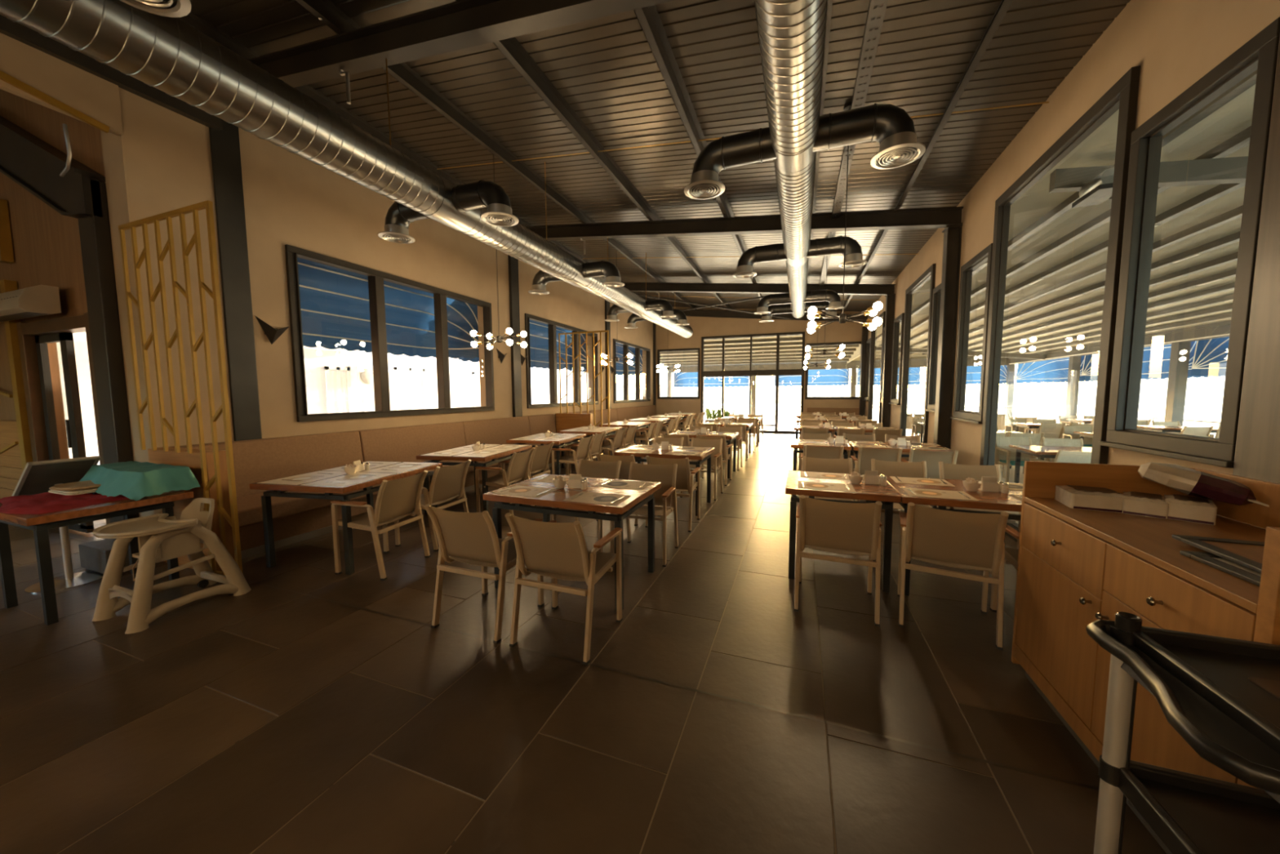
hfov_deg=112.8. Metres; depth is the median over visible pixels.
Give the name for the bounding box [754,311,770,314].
diffuser
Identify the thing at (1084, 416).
chair
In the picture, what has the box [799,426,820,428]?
placemat
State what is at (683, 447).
placemat
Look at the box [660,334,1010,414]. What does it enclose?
pergola
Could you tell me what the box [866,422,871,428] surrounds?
napkin holder
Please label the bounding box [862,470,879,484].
napkin holder
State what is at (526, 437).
placemat
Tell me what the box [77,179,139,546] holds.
steel column
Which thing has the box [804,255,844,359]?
chandelier
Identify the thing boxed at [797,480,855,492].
placemat
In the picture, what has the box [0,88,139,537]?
wall
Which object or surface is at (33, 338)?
door
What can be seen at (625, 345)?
window
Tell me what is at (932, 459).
armchair
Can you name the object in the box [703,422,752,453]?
dining table
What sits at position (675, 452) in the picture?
placemat
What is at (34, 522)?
dining table
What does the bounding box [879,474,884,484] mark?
shaker
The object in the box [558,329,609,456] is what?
screen
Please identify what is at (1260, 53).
window
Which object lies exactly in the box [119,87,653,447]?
wall
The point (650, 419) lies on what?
placemat
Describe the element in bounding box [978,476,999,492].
napkin holder
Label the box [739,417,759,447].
armchair
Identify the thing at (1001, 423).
chair
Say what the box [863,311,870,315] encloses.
socket
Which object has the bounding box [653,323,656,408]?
steel column
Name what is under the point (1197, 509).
pack
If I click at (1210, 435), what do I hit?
chair
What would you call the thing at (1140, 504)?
pack
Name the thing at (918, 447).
placemat
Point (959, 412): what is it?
window
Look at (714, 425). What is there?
armchair
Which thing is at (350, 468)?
sugar bowl
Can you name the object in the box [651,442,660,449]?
sugar bowl
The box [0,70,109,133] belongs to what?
trim
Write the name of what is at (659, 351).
window
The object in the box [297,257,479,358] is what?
awning
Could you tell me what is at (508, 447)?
placemat
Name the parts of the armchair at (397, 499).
leg, armrest, arm frame, seat rail, seat, rail, leg, leg, backrest, rail, leg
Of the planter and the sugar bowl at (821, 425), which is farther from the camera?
the planter
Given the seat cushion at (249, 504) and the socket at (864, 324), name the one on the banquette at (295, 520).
the seat cushion at (249, 504)
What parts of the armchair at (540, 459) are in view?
leg, seat, rail, backrest, rail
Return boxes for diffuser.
[120,0,191,17]
[377,231,415,244]
[480,211,519,226]
[528,289,549,294]
[602,281,624,287]
[604,318,619,321]
[624,326,637,328]
[660,314,675,317]
[675,323,688,325]
[684,179,724,199]
[732,271,756,278]
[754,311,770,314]
[759,320,773,322]
[826,306,844,310]
[839,259,867,267]
[870,142,925,168]
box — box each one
[78,538,129,573]
[146,489,184,497]
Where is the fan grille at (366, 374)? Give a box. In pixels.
[360,368,373,384]
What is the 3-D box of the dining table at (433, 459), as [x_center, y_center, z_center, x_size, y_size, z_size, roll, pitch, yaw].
[-2.164,0.681,5.758,0.930,0.750,1.250,1,5,11]
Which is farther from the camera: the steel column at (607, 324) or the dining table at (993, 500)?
the steel column at (607, 324)
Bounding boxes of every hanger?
[385,58,391,145]
[544,161,546,239]
[645,253,646,300]
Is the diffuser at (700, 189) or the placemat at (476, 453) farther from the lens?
the placemat at (476, 453)
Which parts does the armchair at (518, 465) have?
leg, armrest, arm frame, seat rail, leg, seat, rail, leg, backrest, rail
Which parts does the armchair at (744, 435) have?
backrest, rail, leg, leg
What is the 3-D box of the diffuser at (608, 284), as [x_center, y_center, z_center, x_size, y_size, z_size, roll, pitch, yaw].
[-0.413,-2.217,6.619,0.346,0.024,0.346,1,5,14]
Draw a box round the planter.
[703,406,736,422]
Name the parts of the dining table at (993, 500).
leg, steel frame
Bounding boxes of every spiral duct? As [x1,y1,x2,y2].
[0,0,693,337]
[684,0,925,322]
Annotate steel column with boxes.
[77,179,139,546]
[208,120,262,440]
[507,254,522,417]
[604,300,611,408]
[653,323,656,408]
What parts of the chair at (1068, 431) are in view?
frame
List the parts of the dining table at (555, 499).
leg, leg, steel frame, leg, leg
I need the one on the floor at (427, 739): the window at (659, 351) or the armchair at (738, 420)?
the armchair at (738, 420)
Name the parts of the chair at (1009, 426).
backrest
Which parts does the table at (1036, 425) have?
steel frame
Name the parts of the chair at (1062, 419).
backrest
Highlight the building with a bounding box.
[56,331,588,464]
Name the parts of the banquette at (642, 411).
panel, panel, panel, panel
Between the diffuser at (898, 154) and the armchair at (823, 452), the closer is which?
the diffuser at (898, 154)
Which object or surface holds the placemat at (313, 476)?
on the dining table at (277, 490)
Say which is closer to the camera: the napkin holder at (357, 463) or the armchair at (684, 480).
the napkin holder at (357, 463)
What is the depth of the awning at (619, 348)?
17.29 m
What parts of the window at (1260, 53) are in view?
sill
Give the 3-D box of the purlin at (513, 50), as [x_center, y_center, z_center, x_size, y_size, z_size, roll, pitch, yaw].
[0.028,-3.678,7.015,0.120,0.141,19.470,1,5,21]
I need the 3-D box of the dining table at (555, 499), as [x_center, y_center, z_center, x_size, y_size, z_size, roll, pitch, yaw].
[-0.502,0.859,3.421,1.140,0.750,0.840,1,5,21]
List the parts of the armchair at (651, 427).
seat, leg, rail, backrest, rail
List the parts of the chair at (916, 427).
frame, backrest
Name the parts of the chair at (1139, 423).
backrest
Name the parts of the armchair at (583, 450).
leg, armrest, arm frame, seat rail, leg, seat, leg, rail, backrest, rail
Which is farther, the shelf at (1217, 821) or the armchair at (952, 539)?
the armchair at (952, 539)
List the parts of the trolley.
post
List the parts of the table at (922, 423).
leg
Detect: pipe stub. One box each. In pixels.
[339,69,351,104]
[580,238,585,254]
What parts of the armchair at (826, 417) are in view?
backrest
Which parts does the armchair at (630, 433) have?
leg, rail, backrest, rail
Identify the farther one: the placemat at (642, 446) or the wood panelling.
the placemat at (642, 446)
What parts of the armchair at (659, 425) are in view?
backrest, rail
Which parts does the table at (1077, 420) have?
steel frame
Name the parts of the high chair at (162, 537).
leg, leg, seat, rail, arm rail, seat, arm rail, seat, rail, backrest, leg, leg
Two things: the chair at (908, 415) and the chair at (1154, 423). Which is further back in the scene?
the chair at (908, 415)
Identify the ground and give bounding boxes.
[703,403,1222,437]
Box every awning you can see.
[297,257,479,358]
[458,320,587,369]
[568,342,642,375]
[673,372,749,386]
[773,368,849,386]
[856,364,1007,385]
[1015,355,1097,383]
[1081,341,1225,380]
[1191,336,1229,376]
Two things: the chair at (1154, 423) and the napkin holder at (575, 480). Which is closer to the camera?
the napkin holder at (575, 480)
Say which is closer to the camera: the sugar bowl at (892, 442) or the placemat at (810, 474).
the placemat at (810, 474)
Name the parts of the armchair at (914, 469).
rail, backrest, seat, rail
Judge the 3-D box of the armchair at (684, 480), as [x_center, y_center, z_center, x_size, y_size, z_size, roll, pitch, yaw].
[0.379,0.707,4.863,0.538,0.821,0.546,1,5,20]
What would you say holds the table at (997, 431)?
on the floor at (783, 424)
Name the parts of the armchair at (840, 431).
backrest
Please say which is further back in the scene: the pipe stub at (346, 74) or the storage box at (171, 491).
the pipe stub at (346, 74)
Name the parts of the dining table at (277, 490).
leg, leg, steel frame, leg, leg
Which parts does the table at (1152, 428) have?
steel frame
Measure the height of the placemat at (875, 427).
0.002 m
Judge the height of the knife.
0.005 m
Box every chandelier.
[471,151,527,349]
[601,305,632,364]
[656,292,679,372]
[803,330,830,369]
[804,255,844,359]
[807,102,882,333]
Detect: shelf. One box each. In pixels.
[1136,776,1279,853]
[1157,642,1279,728]
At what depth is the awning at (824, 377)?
24.06 m
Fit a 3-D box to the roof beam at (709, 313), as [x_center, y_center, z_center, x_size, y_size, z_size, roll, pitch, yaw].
[4.149,-4.137,15.730,7.640,0.999,0.140,1,5,21]
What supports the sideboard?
on the floor at (427, 739)
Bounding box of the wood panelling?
[0,391,22,498]
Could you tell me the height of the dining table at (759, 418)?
0.750 m
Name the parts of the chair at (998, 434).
backrest, frame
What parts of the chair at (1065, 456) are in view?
frame, backrest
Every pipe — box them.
[635,293,793,319]
[680,295,764,311]
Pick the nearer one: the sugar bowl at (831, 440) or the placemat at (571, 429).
the sugar bowl at (831, 440)
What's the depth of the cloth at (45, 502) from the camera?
2.93 m
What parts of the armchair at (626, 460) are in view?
rail, backrest, rail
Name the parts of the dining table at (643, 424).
leg, steel frame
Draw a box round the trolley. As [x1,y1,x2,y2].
[1085,611,1279,853]
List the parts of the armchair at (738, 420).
backrest, leg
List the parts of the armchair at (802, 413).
backrest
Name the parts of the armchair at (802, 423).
backrest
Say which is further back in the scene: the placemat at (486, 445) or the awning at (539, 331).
the awning at (539, 331)
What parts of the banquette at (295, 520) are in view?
panel, panel, panel, panel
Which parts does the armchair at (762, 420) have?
backrest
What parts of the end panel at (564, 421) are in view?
panel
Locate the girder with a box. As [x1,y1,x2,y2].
[0,14,222,131]
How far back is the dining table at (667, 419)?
11.82 m
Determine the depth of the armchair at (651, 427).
10.18 m
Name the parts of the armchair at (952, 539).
leg, leg, armrest, arm frame, rail, seat, backrest, leg, rail, leg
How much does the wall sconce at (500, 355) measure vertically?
0.298 m
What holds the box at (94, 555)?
on the floor at (427, 739)
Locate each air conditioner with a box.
[0,284,61,322]
[349,365,373,386]
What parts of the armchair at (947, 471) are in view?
rail, backrest, seat, rail, leg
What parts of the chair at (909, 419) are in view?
backrest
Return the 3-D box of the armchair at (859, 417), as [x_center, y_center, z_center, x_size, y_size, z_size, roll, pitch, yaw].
[6.141,0.112,11.981,0.538,0.821,0.546,2,5,22]
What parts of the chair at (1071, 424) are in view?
backrest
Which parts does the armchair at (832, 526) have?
leg, armrest, leg, rail, seat, backrest, leg, rail, leg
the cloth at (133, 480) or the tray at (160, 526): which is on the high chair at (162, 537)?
the tray at (160, 526)
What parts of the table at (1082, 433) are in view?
steel frame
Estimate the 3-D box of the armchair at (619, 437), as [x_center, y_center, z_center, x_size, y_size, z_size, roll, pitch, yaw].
[-0.577,0.422,8.500,0.546,0.821,0.538,1,5,20]
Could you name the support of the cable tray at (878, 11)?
attached to the roof beam at (941, 217)
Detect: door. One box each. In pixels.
[16,311,110,533]
[700,331,804,433]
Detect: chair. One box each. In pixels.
[91,497,251,633]
[906,413,914,435]
[906,416,921,437]
[911,417,924,435]
[914,413,924,435]
[994,435,1050,482]
[995,431,1008,477]
[996,416,1013,431]
[996,431,1044,464]
[997,413,1008,417]
[1004,417,1037,432]
[1014,416,1037,433]
[1024,422,1066,457]
[1029,449,1091,463]
[1031,418,1056,433]
[1041,436,1083,462]
[1057,414,1081,423]
[1062,422,1093,435]
[1062,425,1093,447]
[1083,415,1094,418]
[1137,418,1151,424]
[1137,420,1150,431]
[1151,420,1180,434]
[1180,426,1213,435]
[1193,434,1213,437]
[1211,426,1220,438]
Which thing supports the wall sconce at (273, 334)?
attached to the wall at (291, 199)
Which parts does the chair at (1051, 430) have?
backrest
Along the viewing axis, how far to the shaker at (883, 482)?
3.41 m
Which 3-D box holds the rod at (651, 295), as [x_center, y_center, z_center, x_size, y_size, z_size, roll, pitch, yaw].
[3.516,-4.121,13.558,7.281,0.740,0.012,1,5,21]
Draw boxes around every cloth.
[0,492,128,514]
[79,461,199,500]
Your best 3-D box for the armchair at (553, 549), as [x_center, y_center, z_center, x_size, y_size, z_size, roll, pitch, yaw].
[-0.456,0.889,2.627,0.538,0.821,0.546,1,5,21]
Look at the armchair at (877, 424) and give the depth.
9.60 m
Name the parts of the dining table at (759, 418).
leg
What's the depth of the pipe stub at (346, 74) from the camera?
3.87 m
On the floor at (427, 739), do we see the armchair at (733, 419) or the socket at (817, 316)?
the armchair at (733, 419)
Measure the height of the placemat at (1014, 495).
0.002 m
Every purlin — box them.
[176,12,652,300]
[294,0,697,310]
[455,0,732,311]
[633,4,764,300]
[807,0,832,283]
[840,0,1013,313]
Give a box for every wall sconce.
[254,315,288,344]
[496,348,506,363]
[520,353,526,365]
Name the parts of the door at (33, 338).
handle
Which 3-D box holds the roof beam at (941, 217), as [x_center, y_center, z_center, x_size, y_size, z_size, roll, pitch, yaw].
[0.996,-3.455,7.360,7.640,0.999,0.140,1,5,21]
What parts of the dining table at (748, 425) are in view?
leg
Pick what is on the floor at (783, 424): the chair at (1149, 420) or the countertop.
the chair at (1149, 420)
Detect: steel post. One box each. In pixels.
[858,321,868,416]
[880,293,895,426]
[933,224,962,448]
[1227,37,1279,528]
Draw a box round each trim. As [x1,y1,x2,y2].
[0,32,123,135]
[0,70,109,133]
[0,199,32,471]
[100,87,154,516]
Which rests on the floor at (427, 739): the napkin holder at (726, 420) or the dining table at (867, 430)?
the dining table at (867, 430)
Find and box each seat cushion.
[236,478,400,527]
[401,457,498,481]
[497,443,558,465]
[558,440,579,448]
[999,459,1024,466]
[1083,444,1092,447]
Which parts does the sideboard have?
knob, kick rail, door, drawer, knob, knob, panel, knob, door, drawer, panel, divider panel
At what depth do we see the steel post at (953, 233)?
6.26 m
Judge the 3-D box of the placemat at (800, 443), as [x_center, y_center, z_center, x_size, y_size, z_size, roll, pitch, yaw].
[2.524,0.248,6.169,0.410,0.002,0.290,1,5,21]
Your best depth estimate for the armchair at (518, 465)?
5.15 m
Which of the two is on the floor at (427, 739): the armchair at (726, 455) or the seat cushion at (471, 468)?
the armchair at (726, 455)
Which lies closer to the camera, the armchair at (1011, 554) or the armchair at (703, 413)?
the armchair at (1011, 554)
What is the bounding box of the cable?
[59,123,71,177]
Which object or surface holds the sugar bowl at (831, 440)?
on the dining table at (794, 442)
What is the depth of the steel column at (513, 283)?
8.77 m
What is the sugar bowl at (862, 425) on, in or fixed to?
on the dining table at (867, 430)
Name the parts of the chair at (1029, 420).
backrest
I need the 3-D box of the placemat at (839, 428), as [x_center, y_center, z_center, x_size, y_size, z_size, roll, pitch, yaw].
[4.304,0.034,8.739,0.410,0.002,0.290,1,5,21]
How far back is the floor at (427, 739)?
2.01 m
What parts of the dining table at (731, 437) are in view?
steel frame, leg, leg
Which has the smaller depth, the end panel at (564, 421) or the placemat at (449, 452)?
the placemat at (449, 452)
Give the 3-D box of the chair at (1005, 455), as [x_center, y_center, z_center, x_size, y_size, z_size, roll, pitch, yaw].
[5.978,0.584,6.705,0.535,0.840,0.546,1,5,18]
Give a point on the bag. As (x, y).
(1188, 481)
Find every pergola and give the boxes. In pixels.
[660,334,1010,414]
[875,69,1257,426]
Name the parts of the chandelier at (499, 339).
bulb, bulb, bulb, cord, bulb, bulb, bulb, bulb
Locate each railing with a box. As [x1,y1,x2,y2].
[703,405,1004,420]
[1015,407,1220,434]
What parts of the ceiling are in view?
roof panel, roof panel, roof panel, roof panel, roof panel, roof panel, roof panel, roof panel, roof panel, roof panel, roof panel, roof panel, roof panel, roof panel, roof panel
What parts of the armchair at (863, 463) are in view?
armrest, leg, rail, backrest, rail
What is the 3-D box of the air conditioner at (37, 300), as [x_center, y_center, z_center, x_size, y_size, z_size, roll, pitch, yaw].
[-6.586,-1.253,4.391,1.730,0.274,0.245,1,5,21]
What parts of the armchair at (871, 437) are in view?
backrest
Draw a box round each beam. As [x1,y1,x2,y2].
[0,115,105,218]
[248,0,675,87]
[526,206,963,240]
[622,282,895,295]
[679,309,867,322]
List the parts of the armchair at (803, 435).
backrest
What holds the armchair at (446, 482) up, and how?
on the floor at (427, 739)
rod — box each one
[436,101,1048,169]
[588,253,918,258]
[651,295,879,300]
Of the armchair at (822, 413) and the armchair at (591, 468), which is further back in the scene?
the armchair at (822, 413)
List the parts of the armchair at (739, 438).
backrest, leg, rail, leg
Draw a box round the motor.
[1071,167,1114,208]
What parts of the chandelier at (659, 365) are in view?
cord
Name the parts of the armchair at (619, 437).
seat, leg, rail, backrest, rail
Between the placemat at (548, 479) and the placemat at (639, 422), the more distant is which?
the placemat at (639, 422)
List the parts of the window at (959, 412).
sill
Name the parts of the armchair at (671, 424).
backrest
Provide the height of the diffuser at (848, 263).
0.024 m
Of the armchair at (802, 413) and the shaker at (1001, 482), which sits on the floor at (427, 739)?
the armchair at (802, 413)
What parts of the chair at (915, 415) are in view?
backrest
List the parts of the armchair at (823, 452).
rail, backrest, rail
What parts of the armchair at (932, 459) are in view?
rail, rail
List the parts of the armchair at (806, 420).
backrest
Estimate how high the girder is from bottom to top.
0.790 m
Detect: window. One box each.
[284,244,494,422]
[524,313,598,408]
[613,338,650,403]
[657,347,700,399]
[804,341,861,399]
[862,337,871,400]
[867,311,885,422]
[879,327,884,402]
[888,312,904,404]
[899,263,936,461]
[924,283,941,412]
[950,243,992,423]
[979,65,1140,542]
[1098,17,1279,467]
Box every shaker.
[364,462,369,470]
[581,479,586,489]
[583,477,587,488]
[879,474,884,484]
[880,475,886,485]
[998,480,1003,491]
[1000,482,1008,493]
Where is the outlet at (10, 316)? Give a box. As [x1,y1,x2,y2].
[0,311,46,321]
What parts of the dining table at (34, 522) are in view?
leg, leg, steel frame, leg, leg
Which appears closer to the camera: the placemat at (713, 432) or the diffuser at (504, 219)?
the diffuser at (504, 219)
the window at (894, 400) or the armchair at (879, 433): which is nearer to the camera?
the armchair at (879, 433)
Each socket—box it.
[813,314,820,318]
[862,322,870,327]
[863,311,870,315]
[866,306,873,311]
[866,319,873,323]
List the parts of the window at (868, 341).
pane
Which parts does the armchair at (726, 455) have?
backrest, rail, leg, leg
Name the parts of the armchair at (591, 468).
leg, rail, backrest, leg, rail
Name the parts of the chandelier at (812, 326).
bulb, bulb, bulb, bulb, arm, arm, arm, arm, cord, arm, arm, arm, bulb, bulb, bulb, bulb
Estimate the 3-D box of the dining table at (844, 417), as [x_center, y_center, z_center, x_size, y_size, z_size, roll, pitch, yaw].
[6.471,0.011,13.639,1.140,0.750,0.840,1,5,21]
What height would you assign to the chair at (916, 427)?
0.840 m
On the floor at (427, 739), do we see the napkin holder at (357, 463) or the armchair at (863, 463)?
the armchair at (863, 463)
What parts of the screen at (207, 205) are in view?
rail, rail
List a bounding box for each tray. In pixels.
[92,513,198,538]
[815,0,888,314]
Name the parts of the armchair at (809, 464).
rail, backrest, seat, rail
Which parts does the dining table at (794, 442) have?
leg, steel frame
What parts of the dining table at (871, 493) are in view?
leg, steel frame, leg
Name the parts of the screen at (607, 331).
rail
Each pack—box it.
[1054,484,1128,512]
[1122,491,1168,519]
[1164,493,1217,524]
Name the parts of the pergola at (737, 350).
post, post, fabric panel, post, gable panel, panel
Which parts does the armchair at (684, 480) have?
rail, backrest, seat, rail, leg, seat rail, armrest, leg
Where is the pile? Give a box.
[48,488,97,495]
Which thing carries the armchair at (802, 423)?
on the floor at (427, 739)
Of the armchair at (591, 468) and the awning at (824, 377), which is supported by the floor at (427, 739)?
the armchair at (591, 468)
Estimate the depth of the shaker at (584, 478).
3.38 m
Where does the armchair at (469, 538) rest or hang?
on the floor at (427, 739)
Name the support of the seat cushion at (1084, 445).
on the chair at (1068, 431)
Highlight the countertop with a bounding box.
[1024,496,1266,613]
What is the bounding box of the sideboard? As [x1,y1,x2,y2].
[1011,461,1279,853]
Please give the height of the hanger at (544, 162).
1.107 m
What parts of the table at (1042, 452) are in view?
leg, steel frame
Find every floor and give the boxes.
[0,430,1166,853]
[703,417,1038,524]
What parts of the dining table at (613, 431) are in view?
leg, steel frame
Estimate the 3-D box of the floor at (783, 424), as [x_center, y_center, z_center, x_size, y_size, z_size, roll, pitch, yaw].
[4.097,0.812,10.847,19.100,0.260,29.000,1,5,21]
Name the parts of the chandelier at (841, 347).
cord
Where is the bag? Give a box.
[1137,462,1269,506]
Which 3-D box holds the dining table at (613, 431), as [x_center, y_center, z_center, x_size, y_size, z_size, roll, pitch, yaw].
[-1.021,0.418,8.992,0.930,0.750,1.250,1,5,16]
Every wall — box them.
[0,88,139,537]
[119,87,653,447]
[655,306,863,430]
[865,0,1279,518]
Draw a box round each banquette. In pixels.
[168,413,579,559]
[555,404,670,452]
[807,407,859,415]
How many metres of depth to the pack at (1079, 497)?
1.95 m
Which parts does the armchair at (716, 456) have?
rail, seat, backrest, leg, rail, leg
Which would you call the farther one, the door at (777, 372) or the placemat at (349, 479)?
the door at (777, 372)
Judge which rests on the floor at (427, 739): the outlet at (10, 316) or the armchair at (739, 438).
the armchair at (739, 438)
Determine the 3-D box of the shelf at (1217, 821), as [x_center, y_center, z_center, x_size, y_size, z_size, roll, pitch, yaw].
[1.183,0.879,0.642,0.315,0.023,0.735,1,5,21]
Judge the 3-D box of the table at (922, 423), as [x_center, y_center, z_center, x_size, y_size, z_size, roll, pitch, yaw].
[7.899,0.276,10.979,1.100,0.750,0.800,1,5,21]
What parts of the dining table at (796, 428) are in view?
steel frame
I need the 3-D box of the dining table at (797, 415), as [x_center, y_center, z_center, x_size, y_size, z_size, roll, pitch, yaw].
[5.545,-0.012,13.986,0.790,0.750,0.820,1,5,21]
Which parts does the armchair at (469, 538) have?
leg, rail, backrest, seat, leg, rail, leg, arm frame, seat rail, armrest, leg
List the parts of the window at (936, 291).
sill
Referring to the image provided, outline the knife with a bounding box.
[610,496,624,503]
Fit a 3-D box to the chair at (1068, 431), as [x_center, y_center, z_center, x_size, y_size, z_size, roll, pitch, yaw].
[9.148,0.401,8.800,0.535,0.840,0.546,2,5,27]
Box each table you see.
[0,490,193,625]
[249,460,442,574]
[416,444,532,514]
[482,474,661,610]
[506,432,586,484]
[557,426,622,467]
[599,421,650,454]
[613,444,715,515]
[627,417,669,444]
[648,414,684,439]
[663,413,694,434]
[668,430,738,478]
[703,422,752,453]
[721,416,761,444]
[785,470,901,592]
[790,439,851,471]
[793,425,835,458]
[795,414,819,438]
[795,418,826,437]
[822,414,846,419]
[826,418,855,425]
[833,426,896,435]
[847,440,951,499]
[885,475,1022,595]
[917,422,924,442]
[996,431,1024,474]
[1008,444,1092,483]
[1011,422,1070,433]
[1066,418,1092,423]
[1073,431,1093,440]
[1137,425,1217,432]
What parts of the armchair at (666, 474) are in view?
leg, leg, rail, seat, backrest, leg, seat rail, armrest, rail, leg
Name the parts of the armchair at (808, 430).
backrest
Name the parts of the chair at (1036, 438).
backrest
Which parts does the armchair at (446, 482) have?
leg, rail, leg, seat, backrest, rail, leg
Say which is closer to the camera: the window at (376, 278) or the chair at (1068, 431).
the window at (376, 278)
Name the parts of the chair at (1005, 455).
backrest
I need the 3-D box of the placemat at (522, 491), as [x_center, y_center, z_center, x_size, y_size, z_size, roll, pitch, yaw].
[-0.877,0.494,3.280,0.410,0.002,0.290,1,5,21]
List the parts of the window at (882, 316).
pane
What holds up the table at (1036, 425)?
on the floor at (783, 424)
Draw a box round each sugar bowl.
[343,463,358,474]
[471,443,480,450]
[544,431,551,437]
[552,475,567,488]
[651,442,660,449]
[693,427,700,433]
[818,422,824,427]
[826,436,835,443]
[848,471,863,484]
[859,423,866,428]
[888,438,897,445]
[962,477,982,491]
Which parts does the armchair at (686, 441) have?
backrest, rail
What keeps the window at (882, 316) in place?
in the wall at (1175, 43)
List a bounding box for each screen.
[117,200,242,575]
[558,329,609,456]
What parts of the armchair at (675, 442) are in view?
backrest, rail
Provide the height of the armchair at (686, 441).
0.821 m
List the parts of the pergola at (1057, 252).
post, fabric panel, fabric panel, post, fabric panel, fabric panel, fabric panel, fabric panel, fabric panel, fabric panel, fabric panel, eave trim, fabric panel, post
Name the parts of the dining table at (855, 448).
leg, steel frame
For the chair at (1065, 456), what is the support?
on the floor at (783, 424)
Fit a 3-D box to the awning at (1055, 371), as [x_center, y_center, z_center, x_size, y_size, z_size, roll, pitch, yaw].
[17.273,-2.610,17.314,1.379,1.558,4.576,1,5,21]
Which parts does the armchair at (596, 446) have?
leg, leg, rail, backrest, rail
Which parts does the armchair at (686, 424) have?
backrest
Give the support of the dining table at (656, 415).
on the floor at (427, 739)
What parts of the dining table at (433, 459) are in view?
leg, steel frame, leg, leg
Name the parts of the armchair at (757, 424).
backrest, rail, leg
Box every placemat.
[257,471,346,484]
[302,471,394,486]
[324,461,399,471]
[361,462,437,473]
[420,448,473,456]
[452,444,500,449]
[453,449,506,457]
[481,444,528,450]
[493,484,558,497]
[509,435,546,439]
[529,432,559,436]
[530,475,586,484]
[536,436,572,440]
[551,433,584,436]
[561,428,588,431]
[563,491,631,505]
[574,426,598,428]
[581,429,608,431]
[592,426,618,429]
[593,479,653,489]
[602,422,624,424]
[620,448,656,453]
[622,422,639,425]
[628,418,647,420]
[629,421,646,423]
[632,444,661,448]
[644,418,662,420]
[665,450,702,455]
[672,432,696,435]
[675,446,710,450]
[706,433,731,435]
[712,431,735,433]
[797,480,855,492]
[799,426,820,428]
[799,442,829,445]
[800,425,819,426]
[800,439,828,442]
[800,471,849,479]
[836,426,857,427]
[839,427,859,429]
[852,440,884,444]
[855,444,891,448]
[875,426,894,428]
[875,428,896,430]
[888,475,955,486]
[901,487,977,500]
[910,445,951,449]
[911,442,940,445]
[1008,483,1022,490]
[1008,493,1022,501]
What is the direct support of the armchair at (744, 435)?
on the floor at (427, 739)
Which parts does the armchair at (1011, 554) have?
leg, seat rail, seat, armrest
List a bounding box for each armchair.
[330,470,431,580]
[394,459,471,551]
[424,503,544,644]
[475,447,535,515]
[502,441,554,506]
[505,512,622,665]
[551,434,594,475]
[551,457,621,551]
[568,431,606,475]
[593,426,627,461]
[595,452,638,525]
[606,424,638,462]
[609,461,678,567]
[630,421,657,446]
[638,419,664,444]
[641,435,684,464]
[644,455,701,532]
[653,417,676,438]
[660,416,681,434]
[661,433,695,477]
[675,414,692,431]
[678,413,695,431]
[680,437,723,500]
[684,412,702,426]
[688,425,712,446]
[693,411,706,423]
[696,422,717,431]
[696,434,732,485]
[711,426,742,471]
[714,417,732,431]
[716,417,734,422]
[722,423,748,461]
[728,413,744,422]
[736,418,755,452]
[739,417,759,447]
[747,413,764,441]
[794,494,882,626]
[798,421,822,457]
[799,431,831,471]
[800,411,815,414]
[800,415,817,418]
[800,418,822,425]
[800,426,828,435]
[800,444,844,471]
[802,455,860,501]
[820,412,835,415]
[823,415,841,423]
[827,419,848,424]
[831,421,853,437]
[833,427,865,439]
[842,432,875,463]
[848,415,866,426]
[850,446,902,511]
[854,419,877,426]
[858,422,883,433]
[871,458,933,513]
[872,428,902,441]
[884,434,919,459]
[897,502,1008,650]
[900,448,958,478]
[937,461,1021,569]
[989,524,1019,612]
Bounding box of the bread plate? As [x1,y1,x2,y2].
[48,480,101,490]
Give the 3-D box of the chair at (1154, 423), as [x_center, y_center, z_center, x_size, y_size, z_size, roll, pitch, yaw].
[12.500,0.291,9.977,0.535,0.840,0.546,1,5,20]
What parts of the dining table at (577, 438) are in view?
steel frame, leg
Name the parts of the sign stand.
board frame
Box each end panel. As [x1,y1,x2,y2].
[147,447,235,571]
[555,413,593,457]
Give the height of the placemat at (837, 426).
0.002 m
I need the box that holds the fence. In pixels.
[616,375,1225,405]
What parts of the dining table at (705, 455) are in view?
steel frame, leg, leg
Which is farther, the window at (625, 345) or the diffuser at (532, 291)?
the window at (625, 345)
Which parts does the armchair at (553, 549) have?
leg, rail, backrest, leg, seat, rail, leg, seat rail, arm frame, armrest, leg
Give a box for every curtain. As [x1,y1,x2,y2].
[328,369,348,413]
[397,370,421,409]
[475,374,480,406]
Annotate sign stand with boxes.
[11,455,103,593]
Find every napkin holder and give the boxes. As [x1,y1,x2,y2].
[352,459,363,472]
[568,474,582,488]
[661,441,669,449]
[700,427,706,433]
[724,418,728,423]
[824,422,830,427]
[835,435,844,443]
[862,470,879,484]
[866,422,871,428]
[896,437,906,445]
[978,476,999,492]
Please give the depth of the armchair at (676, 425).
12.43 m

